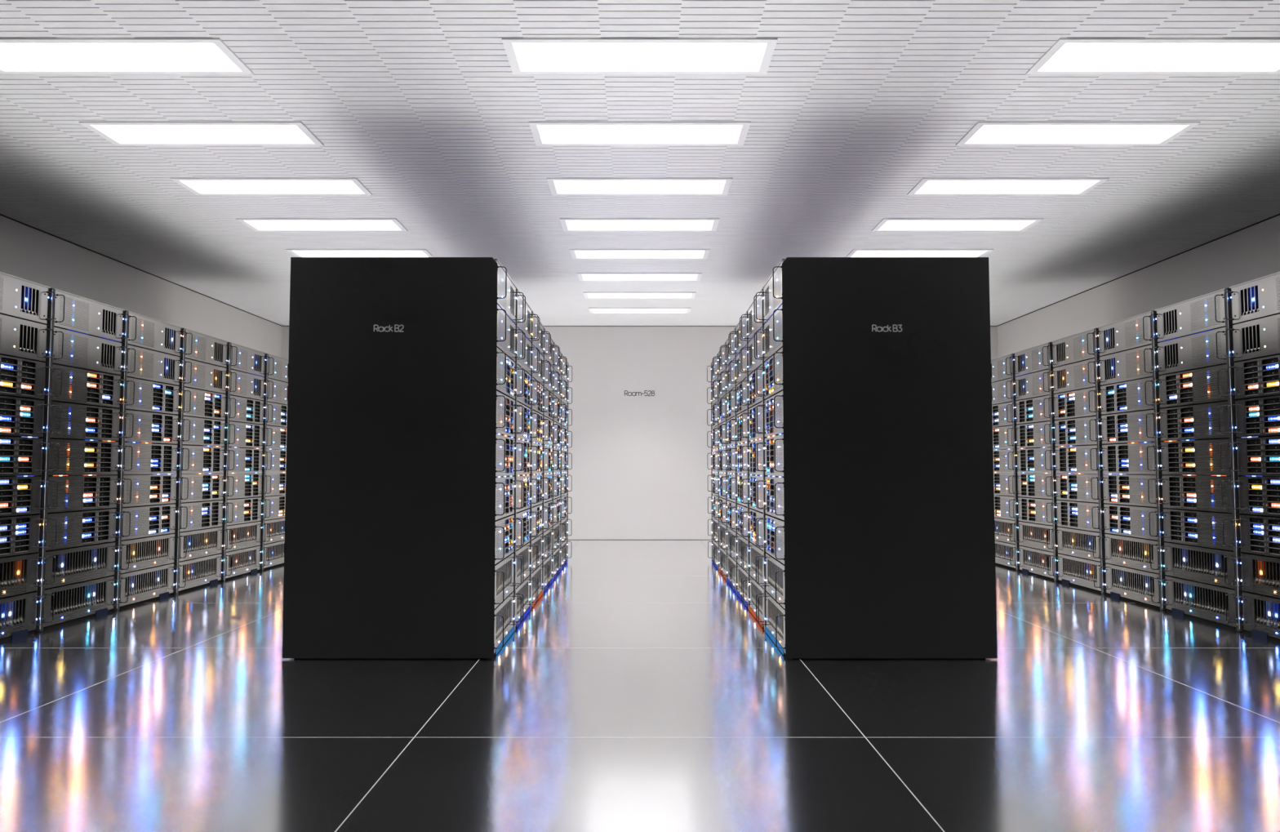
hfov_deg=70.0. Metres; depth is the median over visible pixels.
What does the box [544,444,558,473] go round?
server
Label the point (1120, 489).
server
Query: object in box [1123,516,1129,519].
light
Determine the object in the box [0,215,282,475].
wall
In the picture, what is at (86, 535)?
light
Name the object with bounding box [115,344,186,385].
server
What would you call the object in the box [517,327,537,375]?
server
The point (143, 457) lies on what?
server
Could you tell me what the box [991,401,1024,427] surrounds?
server
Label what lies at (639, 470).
wall
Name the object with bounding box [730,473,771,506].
server
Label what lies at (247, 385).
server
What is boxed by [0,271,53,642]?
rack
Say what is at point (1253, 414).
light
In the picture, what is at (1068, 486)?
server
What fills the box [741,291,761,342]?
server
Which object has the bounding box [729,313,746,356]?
server
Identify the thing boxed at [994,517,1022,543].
server
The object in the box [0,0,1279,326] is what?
ceiling
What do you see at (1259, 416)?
server
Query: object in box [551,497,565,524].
server
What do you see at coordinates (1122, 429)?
light
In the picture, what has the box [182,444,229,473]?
server
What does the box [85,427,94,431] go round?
light
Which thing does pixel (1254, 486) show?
light
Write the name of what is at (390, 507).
rack
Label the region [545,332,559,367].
server
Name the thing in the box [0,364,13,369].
light
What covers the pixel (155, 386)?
light
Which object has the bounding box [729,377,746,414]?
server
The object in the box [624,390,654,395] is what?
wall lettering
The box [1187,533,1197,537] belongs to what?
light
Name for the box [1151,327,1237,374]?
server
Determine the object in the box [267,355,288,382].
server
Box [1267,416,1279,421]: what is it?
light
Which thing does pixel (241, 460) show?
server
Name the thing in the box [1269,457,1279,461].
light
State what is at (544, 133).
recessed light
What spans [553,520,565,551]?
server
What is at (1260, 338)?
server
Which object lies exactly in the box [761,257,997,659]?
rack
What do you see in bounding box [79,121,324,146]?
recessed light
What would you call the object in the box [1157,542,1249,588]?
server
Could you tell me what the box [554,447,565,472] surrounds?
server
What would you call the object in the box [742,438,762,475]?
server
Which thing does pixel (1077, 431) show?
server
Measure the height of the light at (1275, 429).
0.025 m
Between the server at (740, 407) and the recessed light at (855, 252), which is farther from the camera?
the recessed light at (855, 252)
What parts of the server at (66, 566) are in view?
handle, handle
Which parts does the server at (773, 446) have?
handle, handle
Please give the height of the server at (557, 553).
0.234 m
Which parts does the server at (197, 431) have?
handle, handle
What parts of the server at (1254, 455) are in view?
handle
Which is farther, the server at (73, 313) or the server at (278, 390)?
the server at (278, 390)
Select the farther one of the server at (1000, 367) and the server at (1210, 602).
the server at (1000, 367)
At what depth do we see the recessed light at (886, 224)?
7.73 m
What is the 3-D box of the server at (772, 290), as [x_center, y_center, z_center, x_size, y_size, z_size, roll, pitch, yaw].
[1.084,-0.731,5.512,0.670,0.234,0.815,0,-3,0]
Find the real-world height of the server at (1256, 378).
0.234 m
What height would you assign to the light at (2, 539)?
0.025 m
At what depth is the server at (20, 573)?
5.63 m
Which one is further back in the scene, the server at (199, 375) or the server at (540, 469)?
the server at (199, 375)
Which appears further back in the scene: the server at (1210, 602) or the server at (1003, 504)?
the server at (1003, 504)
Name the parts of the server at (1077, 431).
handle, handle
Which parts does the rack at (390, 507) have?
panel, post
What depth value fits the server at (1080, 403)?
8.02 m
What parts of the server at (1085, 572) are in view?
handle, handle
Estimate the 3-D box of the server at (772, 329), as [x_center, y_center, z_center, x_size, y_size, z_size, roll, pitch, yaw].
[1.084,-0.491,5.499,0.670,0.241,0.815,0,-3,0]
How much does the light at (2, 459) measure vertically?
0.025 m
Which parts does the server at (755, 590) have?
handle, handle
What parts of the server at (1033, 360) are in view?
handle, handle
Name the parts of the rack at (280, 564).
post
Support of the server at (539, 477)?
in the rack at (542, 591)
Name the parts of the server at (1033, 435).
handle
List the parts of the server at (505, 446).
handle, handle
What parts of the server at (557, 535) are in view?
handle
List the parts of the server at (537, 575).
handle, handle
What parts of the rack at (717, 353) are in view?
post, post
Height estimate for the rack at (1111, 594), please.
2.207 m
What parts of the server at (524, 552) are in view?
handle, handle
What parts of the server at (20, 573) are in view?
handle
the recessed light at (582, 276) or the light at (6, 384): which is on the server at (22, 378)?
the light at (6, 384)
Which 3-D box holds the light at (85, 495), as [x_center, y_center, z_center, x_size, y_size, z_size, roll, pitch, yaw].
[-3.823,0.548,6.330,0.008,0.025,0.114,0,-3,0]
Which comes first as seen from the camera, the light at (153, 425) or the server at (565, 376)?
the light at (153, 425)
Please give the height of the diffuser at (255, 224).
0.006 m
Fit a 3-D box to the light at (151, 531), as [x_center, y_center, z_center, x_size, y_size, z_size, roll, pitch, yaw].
[-3.823,0.909,7.166,0.008,0.025,0.114,0,-3,0]
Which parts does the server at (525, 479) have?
handle, handle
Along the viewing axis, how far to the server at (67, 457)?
6.27 m
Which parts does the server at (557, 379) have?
handle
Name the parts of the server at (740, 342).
handle, handle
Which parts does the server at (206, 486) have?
handle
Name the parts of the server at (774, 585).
handle, handle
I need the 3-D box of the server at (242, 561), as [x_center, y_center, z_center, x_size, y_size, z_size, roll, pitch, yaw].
[-4.099,1.400,8.803,0.670,0.234,0.815,0,-3,0]
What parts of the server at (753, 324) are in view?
handle, handle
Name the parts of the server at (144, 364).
handle, handle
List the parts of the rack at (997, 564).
post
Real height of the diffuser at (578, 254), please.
0.006 m
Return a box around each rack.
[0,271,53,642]
[41,287,127,631]
[118,310,184,609]
[177,328,230,594]
[224,342,267,581]
[262,353,288,570]
[282,257,517,659]
[515,288,533,629]
[531,311,545,608]
[543,328,554,591]
[553,342,562,579]
[560,353,568,570]
[711,353,718,568]
[717,342,726,580]
[724,328,736,593]
[734,311,748,609]
[746,288,764,628]
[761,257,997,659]
[991,353,1016,570]
[1011,342,1054,581]
[1048,328,1102,593]
[1094,310,1161,609]
[1151,287,1238,631]
[1225,271,1279,642]
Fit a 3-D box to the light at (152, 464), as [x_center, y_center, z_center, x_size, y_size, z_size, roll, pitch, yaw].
[-3.823,0.389,7.196,0.008,0.025,0.114,0,-3,0]
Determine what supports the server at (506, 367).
in the rack at (390, 507)
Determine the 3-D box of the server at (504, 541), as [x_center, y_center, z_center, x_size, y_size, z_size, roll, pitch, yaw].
[-1.084,0.724,5.430,0.670,0.234,0.815,0,-3,0]
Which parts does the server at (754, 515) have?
handle, handle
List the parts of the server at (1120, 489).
handle, handle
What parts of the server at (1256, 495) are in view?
handle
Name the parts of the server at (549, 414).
handle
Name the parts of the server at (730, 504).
handle, handle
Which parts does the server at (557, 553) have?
handle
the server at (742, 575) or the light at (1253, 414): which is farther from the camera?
the server at (742, 575)
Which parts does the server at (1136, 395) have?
handle, handle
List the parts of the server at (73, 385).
handle, handle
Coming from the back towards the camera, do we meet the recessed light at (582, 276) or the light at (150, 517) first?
the recessed light at (582, 276)
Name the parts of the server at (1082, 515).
handle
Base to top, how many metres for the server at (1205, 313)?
0.234 m
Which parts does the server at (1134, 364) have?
handle, handle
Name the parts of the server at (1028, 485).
handle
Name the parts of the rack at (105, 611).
post, panel, post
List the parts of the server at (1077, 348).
handle, handle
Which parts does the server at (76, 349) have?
handle, handle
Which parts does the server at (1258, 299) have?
handle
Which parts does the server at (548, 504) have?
handle, handle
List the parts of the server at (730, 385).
handle, handle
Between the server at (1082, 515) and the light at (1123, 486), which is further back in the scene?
the server at (1082, 515)
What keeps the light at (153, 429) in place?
on the server at (140, 426)
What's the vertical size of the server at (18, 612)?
0.234 m
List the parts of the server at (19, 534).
handle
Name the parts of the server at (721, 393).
handle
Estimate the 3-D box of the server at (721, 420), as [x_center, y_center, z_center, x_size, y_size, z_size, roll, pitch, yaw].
[1.084,-0.054,8.900,0.670,0.234,0.815,0,-3,0]
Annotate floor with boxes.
[0,539,1279,831]
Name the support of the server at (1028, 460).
in the rack at (1024, 571)
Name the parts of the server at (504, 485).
handle, handle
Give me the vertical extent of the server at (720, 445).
0.234 m
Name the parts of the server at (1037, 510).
handle, handle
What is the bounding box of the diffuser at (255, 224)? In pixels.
[244,220,400,230]
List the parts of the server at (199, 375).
handle, handle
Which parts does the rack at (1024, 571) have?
post, panel, post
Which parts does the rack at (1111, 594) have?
post, panel, post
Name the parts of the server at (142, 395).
handle, handle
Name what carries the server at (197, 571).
in the rack at (214, 581)
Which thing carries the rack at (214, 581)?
on the floor
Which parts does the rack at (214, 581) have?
post, panel, post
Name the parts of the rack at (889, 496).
post, panel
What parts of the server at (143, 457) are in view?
handle, handle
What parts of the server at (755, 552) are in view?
handle, handle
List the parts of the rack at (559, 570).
post, post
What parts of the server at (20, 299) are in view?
handle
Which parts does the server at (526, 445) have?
handle, handle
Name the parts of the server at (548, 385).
handle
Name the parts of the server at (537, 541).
handle, handle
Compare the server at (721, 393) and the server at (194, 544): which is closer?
the server at (194, 544)
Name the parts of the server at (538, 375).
handle, handle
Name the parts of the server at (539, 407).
handle, handle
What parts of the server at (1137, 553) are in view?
handle, handle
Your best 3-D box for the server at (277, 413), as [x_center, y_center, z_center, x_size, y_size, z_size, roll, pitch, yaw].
[-4.099,-0.006,9.738,0.670,0.234,0.815,0,-3,0]
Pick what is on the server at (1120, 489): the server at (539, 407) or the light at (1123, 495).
the light at (1123, 495)
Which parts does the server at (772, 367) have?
handle, handle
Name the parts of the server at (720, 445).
handle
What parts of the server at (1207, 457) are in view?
handle, handle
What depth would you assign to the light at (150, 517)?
7.18 m
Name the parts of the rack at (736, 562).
post, post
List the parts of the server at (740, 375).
handle, handle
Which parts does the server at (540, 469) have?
handle, handle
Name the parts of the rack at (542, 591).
post, post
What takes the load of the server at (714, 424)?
in the rack at (717, 353)
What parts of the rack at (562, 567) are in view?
post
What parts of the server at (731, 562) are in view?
handle, handle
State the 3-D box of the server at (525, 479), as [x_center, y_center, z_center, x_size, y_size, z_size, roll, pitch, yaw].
[-1.084,0.526,6.298,0.670,0.241,0.815,0,-3,0]
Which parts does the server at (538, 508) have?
handle, handle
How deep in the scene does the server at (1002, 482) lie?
9.60 m
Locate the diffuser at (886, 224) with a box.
[878,220,1035,230]
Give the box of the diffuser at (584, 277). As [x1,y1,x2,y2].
[582,274,697,279]
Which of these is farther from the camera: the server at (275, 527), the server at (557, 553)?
the server at (275, 527)
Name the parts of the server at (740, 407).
handle, handle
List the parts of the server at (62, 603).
handle, handle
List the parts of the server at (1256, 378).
handle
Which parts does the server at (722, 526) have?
handle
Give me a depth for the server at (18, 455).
5.66 m
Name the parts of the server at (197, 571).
handle, handle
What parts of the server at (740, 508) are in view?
handle, handle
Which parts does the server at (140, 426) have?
handle, handle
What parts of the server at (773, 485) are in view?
handle, handle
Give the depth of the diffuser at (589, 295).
10.94 m
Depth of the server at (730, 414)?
8.00 m
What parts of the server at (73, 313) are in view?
handle, handle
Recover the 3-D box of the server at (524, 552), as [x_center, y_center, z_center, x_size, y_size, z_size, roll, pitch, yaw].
[-1.084,1.014,6.270,0.670,0.234,0.815,0,-3,0]
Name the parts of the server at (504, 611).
handle, handle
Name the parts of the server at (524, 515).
handle, handle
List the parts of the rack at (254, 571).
post, panel, post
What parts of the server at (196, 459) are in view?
handle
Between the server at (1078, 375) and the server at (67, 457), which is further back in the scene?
the server at (1078, 375)
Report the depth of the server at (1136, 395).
7.17 m
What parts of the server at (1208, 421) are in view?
handle, handle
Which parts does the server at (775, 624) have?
handle, handle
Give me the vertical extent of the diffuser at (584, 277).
0.006 m
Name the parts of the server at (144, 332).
handle, handle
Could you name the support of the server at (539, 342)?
in the rack at (542, 591)
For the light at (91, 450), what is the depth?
6.35 m
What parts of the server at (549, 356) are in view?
handle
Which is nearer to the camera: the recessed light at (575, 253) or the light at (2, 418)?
the light at (2, 418)
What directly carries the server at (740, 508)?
in the rack at (736, 562)
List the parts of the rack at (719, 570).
post, post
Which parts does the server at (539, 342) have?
handle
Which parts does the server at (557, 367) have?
handle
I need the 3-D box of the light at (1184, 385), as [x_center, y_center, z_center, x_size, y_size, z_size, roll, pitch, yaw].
[3.823,-0.214,6.373,0.008,0.025,0.114,0,-3,0]
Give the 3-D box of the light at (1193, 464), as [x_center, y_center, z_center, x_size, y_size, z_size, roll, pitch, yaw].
[3.823,0.341,6.342,0.008,0.025,0.114,0,-3,0]
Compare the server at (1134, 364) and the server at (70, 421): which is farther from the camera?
the server at (1134, 364)
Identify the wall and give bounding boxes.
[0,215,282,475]
[279,326,1000,539]
[997,214,1279,475]
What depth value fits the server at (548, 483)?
7.98 m
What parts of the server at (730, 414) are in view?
handle, handle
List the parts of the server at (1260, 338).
handle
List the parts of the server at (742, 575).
handle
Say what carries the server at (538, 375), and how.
in the rack at (542, 591)
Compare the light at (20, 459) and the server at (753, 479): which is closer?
the light at (20, 459)
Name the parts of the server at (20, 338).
handle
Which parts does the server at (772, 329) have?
handle, handle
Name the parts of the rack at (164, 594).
post, panel, post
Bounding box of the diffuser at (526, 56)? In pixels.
[512,43,766,71]
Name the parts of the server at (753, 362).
handle, handle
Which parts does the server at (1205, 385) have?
handle, handle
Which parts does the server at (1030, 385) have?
handle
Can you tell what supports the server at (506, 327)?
in the rack at (390, 507)
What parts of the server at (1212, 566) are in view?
handle, handle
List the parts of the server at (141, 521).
handle, handle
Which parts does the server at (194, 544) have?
handle, handle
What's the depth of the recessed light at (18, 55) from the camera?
4.57 m
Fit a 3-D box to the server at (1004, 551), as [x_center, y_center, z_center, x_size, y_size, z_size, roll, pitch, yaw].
[4.098,1.448,9.656,0.670,0.234,0.815,0,-3,0]
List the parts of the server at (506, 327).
handle, handle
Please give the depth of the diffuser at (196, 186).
6.69 m
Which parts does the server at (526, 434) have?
handle, handle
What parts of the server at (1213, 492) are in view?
handle, handle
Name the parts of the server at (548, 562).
handle, handle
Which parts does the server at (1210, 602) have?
handle, handle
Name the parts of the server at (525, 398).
handle, handle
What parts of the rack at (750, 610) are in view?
post, panel, post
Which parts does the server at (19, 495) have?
handle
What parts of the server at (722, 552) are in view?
handle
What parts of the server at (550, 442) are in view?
handle, handle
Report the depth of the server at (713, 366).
9.75 m
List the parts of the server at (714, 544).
handle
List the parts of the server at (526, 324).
handle, handle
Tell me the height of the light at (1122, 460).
0.025 m
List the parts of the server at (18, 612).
handle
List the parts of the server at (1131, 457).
handle, handle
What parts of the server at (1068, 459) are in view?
handle, handle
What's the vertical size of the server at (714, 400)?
0.241 m
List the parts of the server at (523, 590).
handle, handle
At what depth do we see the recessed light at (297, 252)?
8.76 m
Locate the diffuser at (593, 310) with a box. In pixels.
[591,308,687,312]
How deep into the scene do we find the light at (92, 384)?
6.38 m
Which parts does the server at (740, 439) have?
handle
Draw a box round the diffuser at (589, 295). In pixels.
[587,293,692,297]
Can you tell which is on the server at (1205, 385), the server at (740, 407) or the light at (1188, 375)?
the light at (1188, 375)
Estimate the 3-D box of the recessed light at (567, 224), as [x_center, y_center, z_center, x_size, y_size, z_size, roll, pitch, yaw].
[0.000,-1.623,7.770,1.326,0.009,0.390,0,-3,0]
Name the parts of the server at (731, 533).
handle, handle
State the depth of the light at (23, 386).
5.69 m
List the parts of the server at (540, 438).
handle, handle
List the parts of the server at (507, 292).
handle, handle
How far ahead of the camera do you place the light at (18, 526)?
5.65 m
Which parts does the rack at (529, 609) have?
post, panel, post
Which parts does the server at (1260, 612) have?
handle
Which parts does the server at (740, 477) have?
handle, handle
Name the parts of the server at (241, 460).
handle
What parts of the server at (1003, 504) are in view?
handle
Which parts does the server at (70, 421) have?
handle, handle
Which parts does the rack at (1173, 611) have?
post, panel, post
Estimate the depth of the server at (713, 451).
9.64 m
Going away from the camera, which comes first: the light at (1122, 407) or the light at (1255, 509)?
the light at (1255, 509)
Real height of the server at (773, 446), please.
0.241 m
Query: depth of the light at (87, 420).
6.36 m
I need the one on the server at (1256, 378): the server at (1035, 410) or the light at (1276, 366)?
the light at (1276, 366)
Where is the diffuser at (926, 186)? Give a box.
[915,180,1099,193]
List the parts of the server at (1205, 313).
handle, handle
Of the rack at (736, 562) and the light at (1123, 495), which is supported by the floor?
the rack at (736, 562)
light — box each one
[0,37,253,74]
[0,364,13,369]
[0,381,13,386]
[0,416,11,421]
[0,427,10,432]
[0,439,10,444]
[0,457,9,461]
[0,480,8,484]
[0,502,8,507]
[0,525,7,530]
[0,537,6,542]
[15,529,26,534]
[16,507,26,511]
[16,524,26,528]
[17,484,27,488]
[18,457,28,461]
[20,406,30,411]
[20,412,30,417]
[21,384,31,389]
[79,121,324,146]
[82,517,92,522]
[82,533,91,537]
[83,493,93,497]
[83,497,92,502]
[84,448,93,452]
[84,462,93,466]
[85,417,95,422]
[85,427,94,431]
[87,373,96,377]
[87,382,96,387]
[102,395,110,399]
[149,516,156,519]
[149,529,155,533]
[150,485,157,488]
[150,494,156,497]
[151,423,159,427]
[151,428,159,431]
[151,459,158,462]
[151,463,157,466]
[152,406,159,410]
[153,384,159,388]
[169,177,372,195]
[235,217,408,231]
[285,248,433,257]
[502,37,777,74]
[528,121,751,146]
[546,177,733,195]
[560,217,719,231]
[569,248,710,258]
[577,272,702,280]
[583,292,696,298]
[588,307,691,313]
[845,248,994,257]
[871,217,1043,231]
[906,177,1109,195]
[955,121,1200,146]
[1026,37,1279,74]
[1119,384,1125,388]
[1120,406,1126,410]
[1120,423,1127,427]
[1120,428,1127,431]
[1121,459,1128,462]
[1121,463,1128,466]
[1122,485,1128,488]
[1122,494,1129,497]
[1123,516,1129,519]
[1123,529,1130,533]
[1169,395,1177,399]
[1182,373,1191,377]
[1182,382,1191,387]
[1184,417,1193,422]
[1184,427,1193,431]
[1185,448,1194,452]
[1186,462,1195,466]
[1186,493,1195,497]
[1186,497,1195,502]
[1187,517,1196,522]
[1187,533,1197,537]
[1248,384,1257,389]
[1248,406,1258,411]
[1248,412,1258,417]
[1250,457,1261,461]
[1251,484,1262,488]
[1253,507,1262,511]
[1253,524,1263,528]
[1253,529,1263,534]
[1266,364,1278,369]
[1266,381,1279,386]
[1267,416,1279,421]
[1268,427,1279,432]
[1269,439,1279,444]
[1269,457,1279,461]
[1270,480,1279,484]
[1271,502,1279,507]
[1272,525,1279,530]
[1272,537,1279,542]
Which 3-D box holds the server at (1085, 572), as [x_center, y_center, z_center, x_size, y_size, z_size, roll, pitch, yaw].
[4.098,1.352,7.949,0.670,0.234,0.815,0,-3,0]
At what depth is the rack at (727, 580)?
8.40 m
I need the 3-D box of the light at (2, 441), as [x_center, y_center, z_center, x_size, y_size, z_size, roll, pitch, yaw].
[-3.823,0.153,5.496,0.008,0.025,0.114,0,-3,0]
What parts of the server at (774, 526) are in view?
handle, handle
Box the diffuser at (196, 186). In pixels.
[179,180,364,193]
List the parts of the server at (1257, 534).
handle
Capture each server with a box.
[0,273,55,324]
[0,314,53,361]
[0,355,52,399]
[0,395,51,436]
[0,435,49,475]
[0,475,48,516]
[0,475,124,512]
[0,514,47,557]
[0,552,45,597]
[0,591,44,638]
[17,401,126,440]
[22,508,123,551]
[29,364,127,408]
[29,542,121,588]
[32,575,120,626]
[41,326,128,374]
[44,289,128,342]
[48,438,124,475]
[67,473,182,506]
[84,409,184,444]
[97,503,182,540]
[105,533,181,573]
[109,377,185,414]
[112,563,180,606]
[114,473,229,502]
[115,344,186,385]
[119,312,186,356]
[123,441,183,474]
[152,416,230,446]
[160,500,228,532]
[167,386,231,419]
[168,526,227,561]
[172,553,226,591]
[173,472,266,498]
[176,358,231,393]
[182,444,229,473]
[185,329,232,367]
[202,421,268,448]
[214,497,266,524]
[215,521,266,551]
[217,395,268,424]
[220,545,265,577]
[222,369,269,400]
[224,343,269,376]
[227,447,267,472]
[236,471,285,496]
[246,494,285,519]
[253,425,287,449]
[254,401,287,427]
[256,517,284,543]
[263,539,284,568]
[266,448,286,471]
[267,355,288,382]
[267,377,288,404]
[493,591,521,653]
[494,514,522,564]
[494,552,521,608]
[495,260,524,324]
[495,433,522,475]
[495,474,537,512]
[495,475,522,519]
[496,347,523,399]
[496,391,523,437]
[497,304,523,361]
[507,473,548,506]
[512,401,537,440]
[515,508,537,550]
[515,542,537,587]
[515,575,537,626]
[516,438,537,475]
[517,293,538,342]
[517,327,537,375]
[517,364,537,408]
[521,472,558,502]
[528,409,549,444]
[528,503,548,539]
[531,533,548,572]
[531,563,548,605]
[532,377,549,414]
[532,441,549,474]
[533,313,549,356]
[533,345,549,385]
[534,472,565,498]
[541,416,558,446]
[543,500,558,531]
[543,526,557,560]
[543,553,557,588]
[544,359,558,393]
[544,387,558,420]
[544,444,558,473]
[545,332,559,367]
[547,471,572,495]
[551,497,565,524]
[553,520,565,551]
[553,545,565,575]
[554,343,566,377]
[554,369,566,400]
[554,395,565,424]
[554,422,565,448]
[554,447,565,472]
[558,425,572,449]
[559,494,572,519]
[561,402,572,427]
[561,448,572,471]
[561,516,571,542]
[561,538,571,565]
[562,356,572,384]
[562,378,572,406]
[706,356,717,383]
[706,377,717,406]
[706,402,717,427]
[706,426,717,449]
[707,448,717,471]
[707,471,731,495]
[707,494,717,519]
[707,516,718,543]
[707,538,718,567]
[713,344,724,376]
[713,369,724,400]
[713,395,724,424]
[713,422,725,448]
[713,447,725,472]
[713,472,745,498]
[713,497,728,524]
[714,520,725,551]
[714,545,725,575]
[720,330,734,367]
[720,358,734,393]
[720,387,734,420]
[720,416,737,446]
[720,444,735,473]
[721,473,758,502]
[721,500,735,531]
[721,526,735,559]
[721,553,735,587]
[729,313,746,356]
[729,345,746,385]
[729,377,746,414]
[729,409,752,444]
[730,441,746,474]
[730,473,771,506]
[730,503,751,539]
[730,533,747,572]
[730,563,747,604]
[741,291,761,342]
[741,327,761,375]
[741,364,762,408]
[742,401,766,440]
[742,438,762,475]
[742,474,783,512]
[742,508,763,550]
[742,542,764,588]
[742,575,764,626]
[755,260,783,324]
[755,303,782,361]
[755,346,782,399]
[756,391,783,437]
[756,433,783,475]
[756,475,784,519]
[757,514,784,564]
[757,552,785,608]
[757,591,785,653]
[991,355,1011,382]
[991,377,1012,404]
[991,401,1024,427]
[992,425,1026,449]
[992,448,1013,471]
[993,471,1042,496]
[994,494,1033,519]
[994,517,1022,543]
[995,540,1019,568]
[1009,343,1054,376]
[1010,368,1057,400]
[1010,395,1061,424]
[1011,421,1076,448]
[1012,447,1051,472]
[1012,472,1105,498]
[1013,497,1065,525]
[1013,521,1063,551]
[1013,545,1059,577]
[1047,329,1094,367]
[1047,358,1103,393]
[1048,386,1111,419]
[1048,416,1127,446]
[1049,444,1097,473]
[1050,473,1165,502]
[1050,500,1118,532]
[1051,526,1110,561]
[1052,553,1106,591]
[1093,311,1160,356]
[1093,344,1163,385]
[1094,377,1169,414]
[1095,409,1194,444]
[1096,441,1155,474]
[1097,473,1211,506]
[1097,503,1182,540]
[1098,533,1173,573]
[1099,563,1167,606]
[1150,289,1235,342]
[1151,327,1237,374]
[1151,364,1249,408]
[1153,401,1261,440]
[1154,438,1231,475]
[1155,475,1279,512]
[1156,508,1256,551]
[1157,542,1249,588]
[1158,575,1247,626]
[1224,272,1279,324]
[1225,313,1279,361]
[1226,354,1279,399]
[1228,395,1279,436]
[1229,435,1279,475]
[1231,475,1279,516]
[1232,514,1279,557]
[1233,552,1279,598]
[1235,591,1279,639]
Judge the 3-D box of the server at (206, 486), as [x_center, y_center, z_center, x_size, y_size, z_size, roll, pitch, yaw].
[-4.099,0.622,7.990,0.670,0.241,0.815,0,-3,0]
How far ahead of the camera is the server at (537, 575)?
7.15 m
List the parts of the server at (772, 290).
handle, handle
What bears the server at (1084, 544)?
in the rack at (1063, 581)
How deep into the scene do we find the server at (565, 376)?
9.71 m
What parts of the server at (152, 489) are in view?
handle, handle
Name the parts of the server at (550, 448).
handle, handle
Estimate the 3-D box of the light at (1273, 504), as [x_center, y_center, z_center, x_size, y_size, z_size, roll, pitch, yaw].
[3.823,0.535,5.475,0.008,0.025,0.114,0,-3,0]
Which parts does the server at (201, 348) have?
handle, handle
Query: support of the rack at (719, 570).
on the floor
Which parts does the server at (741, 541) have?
handle, handle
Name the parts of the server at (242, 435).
handle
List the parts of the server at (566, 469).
handle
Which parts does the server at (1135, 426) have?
handle, handle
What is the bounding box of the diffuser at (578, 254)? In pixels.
[574,250,704,257]
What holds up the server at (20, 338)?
in the rack at (23, 633)
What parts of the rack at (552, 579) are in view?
post, post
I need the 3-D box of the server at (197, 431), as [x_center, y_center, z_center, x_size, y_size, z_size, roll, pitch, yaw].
[-4.099,0.140,8.017,0.670,0.234,0.815,0,-3,0]
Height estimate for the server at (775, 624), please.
0.234 m
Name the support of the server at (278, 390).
in the rack at (280, 564)
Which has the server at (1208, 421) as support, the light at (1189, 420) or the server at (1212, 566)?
the light at (1189, 420)
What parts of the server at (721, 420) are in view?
handle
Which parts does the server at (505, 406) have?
handle, handle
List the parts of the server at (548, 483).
handle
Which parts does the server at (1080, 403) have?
handle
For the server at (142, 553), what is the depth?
7.09 m
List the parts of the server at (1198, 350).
handle, handle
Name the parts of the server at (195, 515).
handle, handle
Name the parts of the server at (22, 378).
handle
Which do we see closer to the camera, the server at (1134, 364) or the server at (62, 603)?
the server at (62, 603)
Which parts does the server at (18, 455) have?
handle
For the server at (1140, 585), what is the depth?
7.08 m
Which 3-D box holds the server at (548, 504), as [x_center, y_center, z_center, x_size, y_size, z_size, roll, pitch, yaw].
[-1.084,0.868,7.991,0.670,0.234,0.815,0,-3,0]
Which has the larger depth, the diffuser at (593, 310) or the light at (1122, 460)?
the diffuser at (593, 310)
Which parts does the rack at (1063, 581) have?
post, panel, post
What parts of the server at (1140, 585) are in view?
handle, handle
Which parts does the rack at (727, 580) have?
post, post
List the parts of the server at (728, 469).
handle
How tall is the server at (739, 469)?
0.241 m
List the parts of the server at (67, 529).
handle, handle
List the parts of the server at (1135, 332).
handle, handle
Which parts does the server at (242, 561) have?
handle, handle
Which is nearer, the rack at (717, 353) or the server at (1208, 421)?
the server at (1208, 421)
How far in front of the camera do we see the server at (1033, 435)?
8.90 m
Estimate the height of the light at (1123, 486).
0.025 m
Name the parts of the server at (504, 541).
handle, handle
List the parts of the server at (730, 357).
handle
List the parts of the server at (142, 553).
handle, handle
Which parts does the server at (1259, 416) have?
handle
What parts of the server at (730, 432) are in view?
handle, handle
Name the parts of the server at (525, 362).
handle, handle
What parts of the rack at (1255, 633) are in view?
post, panel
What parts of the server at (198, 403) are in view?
handle, handle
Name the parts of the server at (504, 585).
handle, handle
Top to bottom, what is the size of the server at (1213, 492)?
0.241 m
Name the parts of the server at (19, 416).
handle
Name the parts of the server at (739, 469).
handle, handle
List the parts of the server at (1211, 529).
handle, handle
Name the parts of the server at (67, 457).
handle, handle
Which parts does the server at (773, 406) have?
handle, handle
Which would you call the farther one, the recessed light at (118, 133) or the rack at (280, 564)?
the rack at (280, 564)
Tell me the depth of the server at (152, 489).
7.12 m
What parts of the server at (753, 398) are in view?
handle, handle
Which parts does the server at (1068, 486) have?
handle, handle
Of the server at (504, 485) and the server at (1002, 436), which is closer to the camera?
the server at (504, 485)
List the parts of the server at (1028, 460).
handle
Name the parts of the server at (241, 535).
handle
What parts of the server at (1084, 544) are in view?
handle, handle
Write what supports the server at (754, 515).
in the rack at (750, 610)
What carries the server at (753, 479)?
in the rack at (750, 610)
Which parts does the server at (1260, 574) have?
handle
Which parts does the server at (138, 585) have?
handle, handle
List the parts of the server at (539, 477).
handle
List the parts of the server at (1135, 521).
handle, handle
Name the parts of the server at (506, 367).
handle, handle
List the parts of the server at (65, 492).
handle, handle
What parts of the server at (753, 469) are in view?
handle, handle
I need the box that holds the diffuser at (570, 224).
[565,220,713,230]
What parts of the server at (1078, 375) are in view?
handle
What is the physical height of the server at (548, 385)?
0.241 m
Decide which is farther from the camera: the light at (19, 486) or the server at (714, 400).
the server at (714, 400)
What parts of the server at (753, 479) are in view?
handle, handle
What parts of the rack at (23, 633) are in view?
panel, post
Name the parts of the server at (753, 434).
handle, handle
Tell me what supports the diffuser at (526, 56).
attached to the recessed light at (526, 55)

